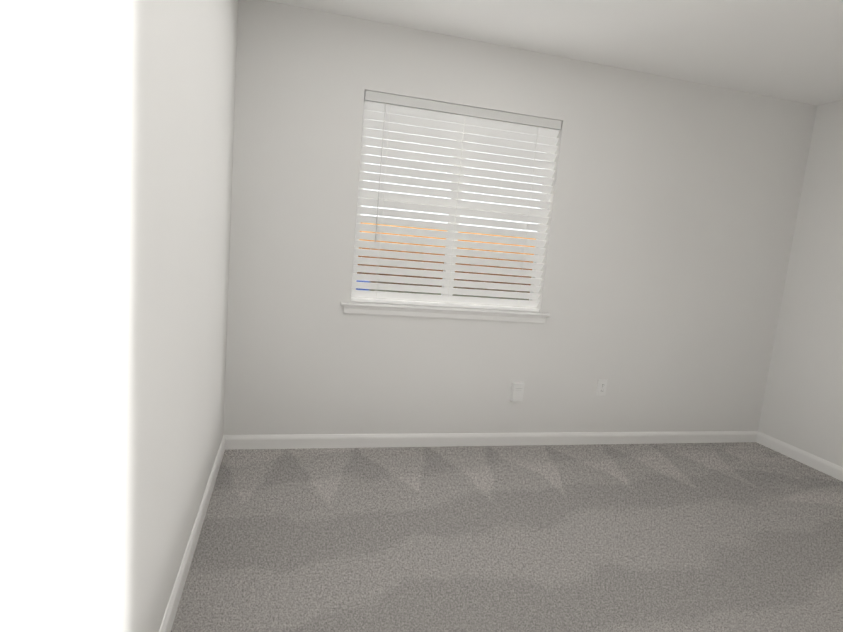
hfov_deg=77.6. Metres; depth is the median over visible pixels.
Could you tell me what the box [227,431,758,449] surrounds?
baseboard
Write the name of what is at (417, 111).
window blinds
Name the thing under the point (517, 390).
outlet
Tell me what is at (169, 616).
baseboard
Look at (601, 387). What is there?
outlet
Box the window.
[341,109,553,322]
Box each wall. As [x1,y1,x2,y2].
[0,0,237,631]
[223,0,816,434]
[758,99,842,466]
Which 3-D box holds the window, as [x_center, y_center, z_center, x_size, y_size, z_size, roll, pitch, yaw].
[0.212,-0.612,3.183,1.330,1.256,0.145,3,8,-14]
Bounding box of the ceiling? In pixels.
[267,0,842,104]
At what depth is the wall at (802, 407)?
3.58 m
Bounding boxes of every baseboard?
[159,435,226,631]
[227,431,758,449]
[755,432,842,480]
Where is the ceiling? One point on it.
(791, 50)
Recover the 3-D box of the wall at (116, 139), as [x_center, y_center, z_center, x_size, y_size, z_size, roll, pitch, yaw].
[-0.667,-0.161,1.114,0.120,2.440,3.600,3,8,-14]
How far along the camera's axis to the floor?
2.32 m
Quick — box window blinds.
[351,90,561,311]
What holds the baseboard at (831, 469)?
attached to the wall at (802, 407)
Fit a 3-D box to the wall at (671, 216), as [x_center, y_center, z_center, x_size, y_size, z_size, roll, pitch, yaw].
[0.783,-0.355,3.385,4.040,2.440,0.120,3,8,-14]
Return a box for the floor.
[171,442,842,631]
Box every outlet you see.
[510,382,524,400]
[596,379,606,395]

